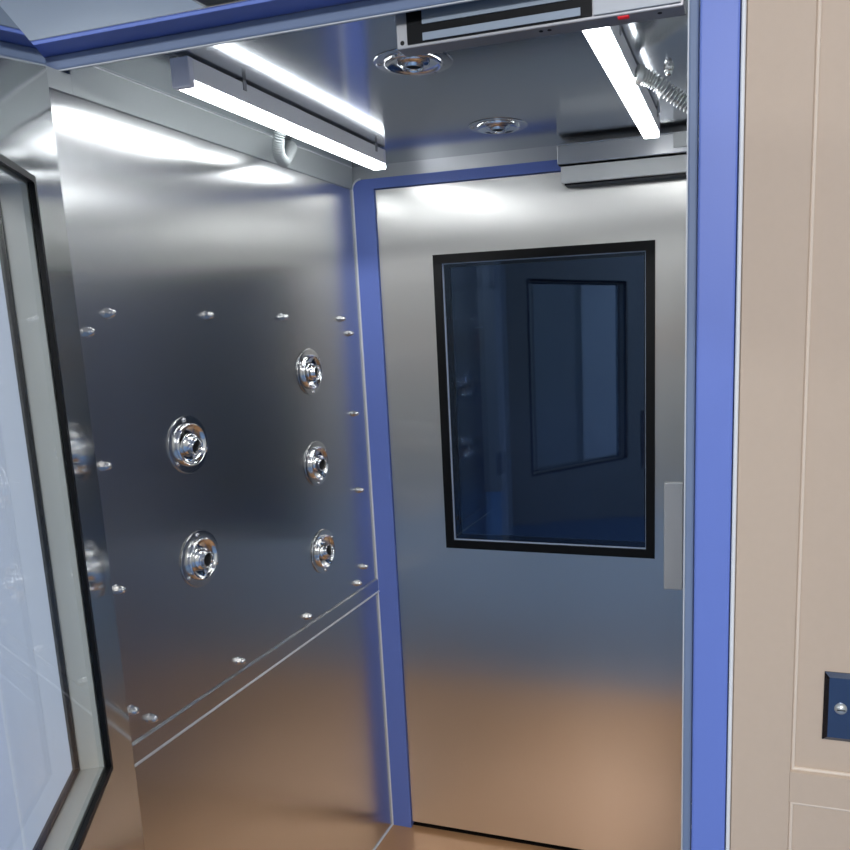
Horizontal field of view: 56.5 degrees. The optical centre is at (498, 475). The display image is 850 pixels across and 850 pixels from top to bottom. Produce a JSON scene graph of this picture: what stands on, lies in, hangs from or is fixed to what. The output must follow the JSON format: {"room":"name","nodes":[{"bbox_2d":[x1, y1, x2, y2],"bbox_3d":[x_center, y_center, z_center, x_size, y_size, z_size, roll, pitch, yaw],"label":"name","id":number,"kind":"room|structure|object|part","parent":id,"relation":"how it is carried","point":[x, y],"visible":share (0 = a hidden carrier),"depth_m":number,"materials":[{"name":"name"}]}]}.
{"room":"cleanroom air shower","nodes":[
{"label":"cleanroom air shower","id":0,"kind":"room"},
{"bbox_2d":[49,71,391,849],"bbox_3d":[-0.548,0.226,1.927,0.040,2.036,1.073,1,11,18],"label":"wall","id":1,"kind":"structure","parent":0,"point":[166,227],"depth_m":1.73,"materials":[{"name":"silver metal"}]},
{"bbox_2d":[82,326,95,337],"bbox_3d":[-0.694,-0.244,1.339,0.016,0.021,0.021,1,11,18],"label":"nut","id":2,"kind":"object","parent":1,"relation":"attached to","point":[87,331],"visible":1,"depth_m":1.33,"materials":[{"name":"silver metal"}]},
{"bbox_2d":[99,460,111,471],"bbox_3d":[-0.686,-0.016,1.380,0.016,0.021,0.021,1,11,18],"label":"nut","id":3,"kind":"object","parent":1,"relation":"attached to","point":[104,465],"visible":1,"depth_m":1.38,"materials":[{"name":"silver metal"}]},
{"bbox_2d":[103,307,116,318],"bbox_3d":[-0.680,-0.285,1.382,0.016,0.021,0.021,1,11,18],"label":"nut","id":4,"kind":"object","parent":1,"relation":"attached to","point":[109,313],"visible":1,"depth_m":1.38,"materials":[{"name":"silver metal"}]},
{"bbox_2d":[113,584,125,594],"bbox_3d":[-0.680,0.207,1.417,0.016,0.021,0.021,1,11,18],"label":"nut","id":5,"kind":"object","parent":1,"relation":"attached to","point":[118,589],"visible":1,"depth_m":1.41,"materials":[{"name":"silver metal"}]},
{"bbox_2d":[128,704,139,715],"bbox_3d":[-0.673,0.437,1.456,0.016,0.021,0.021,1,11,18],"label":"nut","id":6,"kind":"object","parent":1,"relation":"attached to","point":[132,710],"visible":0.99,"depth_m":1.45,"materials":[{"name":"silver metal"}]},
{"bbox_2d":[147,712,158,723],"bbox_3d":[-0.658,0.466,1.504,0.016,0.021,0.021,1,11,18],"label":"nut","id":7,"kind":"object","parent":1,"relation":"attached to","point":[152,717],"visible":1,"depth_m":1.50,"materials":[{"name":"silver metal"}]},
{"bbox_2d":[168,415,207,473],"bbox_3d":[-0.616,-0.061,1.585,0.029,0.118,0.118,1,11,18],"label":"air nozzle","id":8,"kind":"object","parent":1,"relation":"attached to","point":[187,439],"visible":1,"depth_m":1.57,"materials":[{"name":"silver metal"}]},
{"bbox_2d":[46,66,352,189],"bbox_3d":[-0.566,-0.741,1.726,0.005,0.061,1.030,1,11,18],"label":"trim","id":9,"kind":"structure","parent":1,"relation":"attached to","point":[94,84],"depth_m":1.54,"materials":[{"name":"grey metal"}]},
{"bbox_2d":[181,530,218,586],"bbox_3d":[-0.608,0.174,1.627,0.025,0.118,0.118,1,11,18],"label":"air nozzle","id":10,"kind":"object","parent":1,"relation":"attached to","point":[200,552],"visible":1,"depth_m":1.62,"materials":[{"name":"silver metal"}]},
{"bbox_2d":[204,310,213,320],"bbox_3d":[-0.599,-0.332,1.634,0.016,0.021,0.021,1,11,18],"label":"nut","id":11,"kind":"object","parent":1,"relation":"attached to","point":[208,315],"visible":1,"depth_m":1.63,"materials":[{"name":"silver metal"}]},
{"bbox_2d":[237,656,245,664],"bbox_3d":[-0.574,0.417,1.764,0.016,0.021,0.021,1,11,18],"label":"nut","id":12,"kind":"object","parent":1,"relation":"attached to","point":[240,660],"visible":1,"depth_m":1.76,"materials":[{"name":"silver metal"}]},
{"bbox_2d":[132,578,379,766],"bbox_3d":[-0.524,0.430,1.937,0.007,0.046,1.030,1,11,18],"label":"trim","id":13,"kind":"structure","parent":1,"relation":"attached to","point":[166,732],"depth_m":1.76,"materials":[{"name":"silver metal"}]},
{"bbox_2d":[281,313,288,321],"bbox_3d":[-0.513,-0.382,1.899,0.016,0.021,0.021,1,11,18],"label":"nut","id":14,"kind":"object","parent":1,"relation":"attached to","point":[284,317],"visible":1,"depth_m":1.89,"materials":[{"name":"silver metal"}]},
{"bbox_2d":[305,612,312,619],"bbox_3d":[-0.488,0.366,2.032,0.016,0.021,0.021,1,11,18],"label":"nut","id":15,"kind":"object","parent":1,"relation":"attached to","point":[308,615],"visible":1,"depth_m":2.03,"materials":[{"name":"silver metal"}]},
{"bbox_2d":[297,349,321,394],"bbox_3d":[-0.474,-0.265,2.017,0.025,0.118,0.118,1,11,18],"label":"air nozzle","id":16,"kind":"object","parent":1,"relation":"attached to","point":[309,368],"visible":1,"depth_m":2.00,"materials":[{"name":"silver metal"}]},
{"bbox_2d":[305,441,328,485],"bbox_3d":[-0.467,-0.030,2.060,0.031,0.118,0.118,1,11,18],"label":"air nozzle","id":17,"kind":"object","parent":1,"relation":"attached to","point":[316,458],"visible":1,"depth_m":2.05,"materials":[{"name":"silver metal"}]},
{"bbox_2d":[312,529,334,572],"bbox_3d":[-0.458,0.204,2.102,0.030,0.118,0.118,1,11,18],"label":"air nozzle","id":18,"kind":"object","parent":1,"relation":"attached to","point":[323,548],"visible":1,"depth_m":2.09,"materials":[{"name":"silver metal"}]},
{"bbox_2d":[339,315,345,322],"bbox_3d":[-0.427,-0.431,2.165,0.016,0.021,0.021,1,11,18],"label":"nut","id":19,"kind":"object","parent":1,"relation":"attached to","point":[341,318],"visible":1,"depth_m":2.16,"materials":[{"name":"silver metal"}]},
{"bbox_2d":[347,330,353,336],"bbox_3d":[-0.413,-0.399,2.212,0.016,0.021,0.021,1,11,18],"label":"nut","id":20,"kind":"object","parent":1,"relation":"attached to","point":[349,333],"visible":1,"depth_m":2.21,"materials":[{"name":"silver metal"}]},
{"bbox_2d":[352,410,358,416],"bbox_3d":[-0.406,-0.176,2.251,0.016,0.021,0.021,1,11,18],"label":"nut","id":21,"kind":"object","parent":1,"relation":"attached to","point":[355,413],"visible":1,"depth_m":2.25,"materials":[{"name":"silver metal"}]},
{"bbox_2d":[355,579,361,586],"bbox_3d":[-0.404,0.315,2.291,0.016,0.021,0.021,1,11,18],"label":"nut","id":22,"kind":"object","parent":1,"relation":"attached to","point":[358,582],"visible":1,"depth_m":2.29,"materials":[{"name":"silver metal"}]},
{"bbox_2d":[357,486,363,493],"bbox_3d":[-0.398,0.044,2.291,0.016,0.021,0.021,1,11,18],"label":"nut","id":23,"kind":"object","parent":1,"relation":"attached to","point":[360,489],"visible":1,"depth_m":2.29,"materials":[{"name":"silver metal"}]},
{"bbox_2d":[362,563,368,569],"bbox_3d":[-0.392,0.271,2.327,0.016,0.021,0.021,1,11,18],"label":"nut","id":24,"kind":"object","parent":1,"relation":"attached to","point":[364,566],"visible":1,"depth_m":2.32,"materials":[{"name":"silver metal"}]},
{"bbox_2d":[373,824,392,849],"bbox_3d":[-0.497,1.230,2.087,0.007,0.007,1.023,1,11,18],"label":"baseboard","id":25,"kind":"structure","parent":1,"relation":"attached to","point":[387,831],"depth_m":2.49,"materials":[{"name":"white metal"}]},
{"bbox_2d":[96,0,699,167],"bbox_3d":[-0.068,-0.781,1.627,1.052,0.020,1.023,1,11,18],"label":"ceiling","id":26,"kind":"structure","parent":0,"point":[558,85],"depth_m":1.51,"materials":[{"name":"silver metal"}]},
{"bbox_2d":[170,56,385,169],"bbox_3d":[-0.416,-0.738,1.655,0.040,0.051,0.750,1,11,18],"label":"batten","id":27,"kind":"object","parent":26,"relation":"attached to","point":[190,76],"visible":1,"depth_m":1.51,"materials":[{"name":"white plastic"}]},
{"bbox_2d":[272,130,296,166],"bbox_3d":[-0.479,-0.735,1.768,0.047,0.096,0.285,-4,10,-11],"label":"coiled hose","id":28,"kind":"object","parent":27,"relation":"hanging from","point":[284,152],"visible":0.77,"depth_m":1.68,"materials":[{"name":"grey plastic"}]},
{"bbox_2d":[373,49,452,75],"bbox_3d":[-0.148,-0.716,1.376,0.138,0.014,0.138,1,11,18],"label":"air nozzle","id":29,"kind":"object","parent":26,"relation":"attached to","point":[392,61],"visible":0.9,"depth_m":1.37,"materials":[{"name":"silver metal"}]},
{"bbox_2d":[468,118,527,133],"bbox_3d":[0.000,-0.802,1.819,0.138,0.015,0.138,1,11,18],"label":"air nozzle","id":30,"kind":"object","parent":26,"relation":"attached to","point":[493,125],"visible":1,"depth_m":1.80,"materials":[{"name":"silver metal"}]},
{"bbox_2d":[476,121,519,133],"bbox_3d":[0.000,-0.804,1.818,0.104,0.006,0.104,1,11,18],"label":"bowl","id":31,"kind":"object","parent":30,"relation":"on","point":[485,127],"depth_m":1.80,"materials":[{"name":"silver metal"}]},
{"bbox_2d":[583,25,659,138],"bbox_3d":[0.237,-0.722,1.437,0.040,0.050,0.730,1,11,18],"label":"batten","id":32,"kind":"object","parent":26,"relation":"attached to","point":[610,46],"visible":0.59,"depth_m":1.35,"materials":[{"name":"white plastic"}]},
{"bbox_2d":[634,63,686,111],"bbox_3d":[0.317,-0.684,1.405,0.154,0.097,0.038,-2,10,-2],"label":"coiled hose","id":33,"kind":"object","parent":32,"relation":"hanging from","point":[643,76],"visible":0.68,"depth_m":1.40,"materials":[{"name":"silver metal"}]},
{"bbox_2d":[663,65,673,75],"bbox_3d":[0.314,-0.744,1.449,0.021,0.016,0.021,1,11,18],"label":"nut","id":34,"kind":"object","parent":26,"relation":"attached to","point":[668,69],"visible":1,"depth_m":1.44,"materials":[{"name":"silver metal"}]},
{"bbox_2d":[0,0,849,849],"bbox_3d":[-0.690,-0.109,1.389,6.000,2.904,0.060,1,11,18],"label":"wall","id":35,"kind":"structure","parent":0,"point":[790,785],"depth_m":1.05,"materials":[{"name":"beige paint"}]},
{"bbox_2d":[0,6,144,849],"bbox_3d":[-0.532,0.437,0.867,0.064,1.973,0.994,-5,11,-15],"label":"door","id":36,"kind":"structure","parent":35,"relation":"in","point":[97,807],"depth_m":1.12,"materials":[{"name":"silver metal"}]},
{"bbox_2d":[0,0,251,41],"bbox_3d":[-0.433,-0.885,1.133,1.512,0.424,0.085,1,11,18],"label":"panel","id":37,"kind":"object","parent":35,"relation":"attached to","point":[38,20],"visible":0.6,"depth_m":1.19,"materials":[{"name":"silver metal"}]},
{"bbox_2d":[192,0,222,4],"bbox_3d":[-0.387,-0.688,1.100,0.104,0.034,0.021,1,11,18],"label":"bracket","id":38,"kind":"object","parent":37,"relation":"attached to","point":[203,2],"visible":1,"depth_m":1.12,"materials":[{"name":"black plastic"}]},
{"bbox_2d":[31,0,741,849],"bbox_3d":[-0.222,0.330,1.290,1.150,2.036,0.100,1,11,18],"label":"door frame","id":39,"kind":"structure","parent":35,"relation":"attached to","point":[713,86],"depth_m":1.08,"materials":[{"name":"blue metal"}]},
{"bbox_2d":[396,0,685,56],"bbox_3d":[0.050,-0.639,1.073,0.402,0.069,0.038,1,11,18],"label":"lock","id":40,"kind":"object","parent":35,"relation":"attached to","point":[480,22],"visible":0.88,"depth_m":1.07,"materials":[{"name":"grey metal"}]},
{"bbox_2d":[617,15,629,19],"bbox_3d":[0.165,-0.603,1.034,0.015,0.003,0.008,1,11,18],"label":"indicator light","id":41,"kind":"object","parent":40,"relation":"attached to","point":[619,17],"depth_m":1.03,"materials":[{"name":"red plastic"}]},
{"bbox_3d":[0.179,-0.635,1.016,0.113,0.060,0.004,1,11,18],"label":"plate","id":42,"kind":"part","parent":40,"relation":"part of","materials":[{"name":"grey metal"}]},
{"bbox_2d":[726,0,746,849],"bbox_3d":[0.329,0.346,1.115,0.006,2.029,0.005,1,11,18],"label":"sealant","id":43,"kind":"structure","parent":35,"relation":"attached to","point":[744,2],"depth_m":1.03,"materials":[{"name":"white"}]},
{"bbox_2d":[822,671,849,741],"bbox_3d":[0.501,0.318,1.056,0.118,0.099,0.014,1,11,18],"label":"wall plate","id":44,"kind":"object","parent":35,"relation":"attached to","point":[836,701],"visible":1,"depth_m":1.07,"materials":[{"name":"blue"}]},
{"bbox_2d":[352,145,556,181],"bbox_3d":[0.076,-0.831,2.076,1.012,0.051,0.038,1,11,18],"label":"wall","id":45,"kind":"structure","parent":0,"point":[547,153],"depth_m":2.11,"materials":[{"name":"grey metal"}]},
{"bbox_2d":[351,156,698,827],"bbox_3d":[0.107,0.162,2.251,1.010,2.004,0.048,1,11,18],"label":"door frame","id":46,"kind":"structure","parent":45,"relation":"attached to","point":[363,191],"depth_m":2.33,"materials":[{"name":"blue metal"}]},
{"bbox_2d":[375,154,686,849],"bbox_3d":[0.104,0.170,2.239,0.873,1.954,0.097,1,11,18],"label":"door","id":47,"kind":"structure","parent":45,"relation":"in","point":[543,676],"depth_m":2.26,"materials":[{"name":"silver metal"}]},
{"bbox_2d":[413,821,580,849],"bbox_3d":[0.147,1.143,2.441,1.012,0.006,0.038,1,11,18],"label":"trim","id":48,"kind":"structure","parent":47,"relation":"attached to","point":[414,823],"depth_m":2.48,"materials":[{"name":"black rubber"}]},
{"bbox_3d":[0.315,-0.761,1.966,0.313,0.041,0.046,1,11,18],"label":"armature plate","id":49,"kind":"part","parent":47,"relation":"part of","materials":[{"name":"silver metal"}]},
{"bbox_3d":[0.472,0.165,2.115,0.050,0.296,0.012,1,11,18],"label":"push plate","id":50,"kind":"part","parent":47,"relation":"part of","materials":[{"name":"grey metal"}]},
{"bbox_2d":[557,130,698,166],"bbox_3d":[0.328,-0.804,1.942,0.360,0.048,0.062,1,11,18],"label":"bracket","id":51,"kind":"object","parent":45,"relation":"attached to","point":[673,143],"visible":0.7,"depth_m":1.92,"materials":[{"name":"grey metal"}]},
{"bbox_2d":[376,825,558,849],"bbox_3d":[-0.020,1.269,1.924,1.052,0.050,1.173,1,11,18],"label":"floor","id":52,"kind":"structure","parent":0,"point":[416,837],"depth_m":2.46,"materials":[{"name":"beige metal"}]},
{"bbox_2d":[451,110,739,592],"bbox_3d":[0.756,-0.525,4.255,3.000,2.600,0.050,1,11,18],"label":"window","id":53,"kind":"structure","parent":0,"point":[549,356],"depth_m":4.39,"materials":[{"name":"blue"}]},
{"bbox_2d":[725,161,738,847],"bbox_3d":[0.461,0.243,1.642,0.030,2.036,1.003,1,11,18],"label":"wall","id":54,"kind":"structure","parent":0,"point":[738,161],"depth_m":2.08,"materials":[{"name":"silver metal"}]},
{"bbox_2d":[739,4,741,109],"bbox_3d":[0.382,-1.633,3.001,3.000,0.050,2.127,1,11,18],"label":"ceiling","id":55,"kind":"structure","parent":0,"point":[741,4],"depth_m":2.90,"materials":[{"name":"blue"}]}
]}

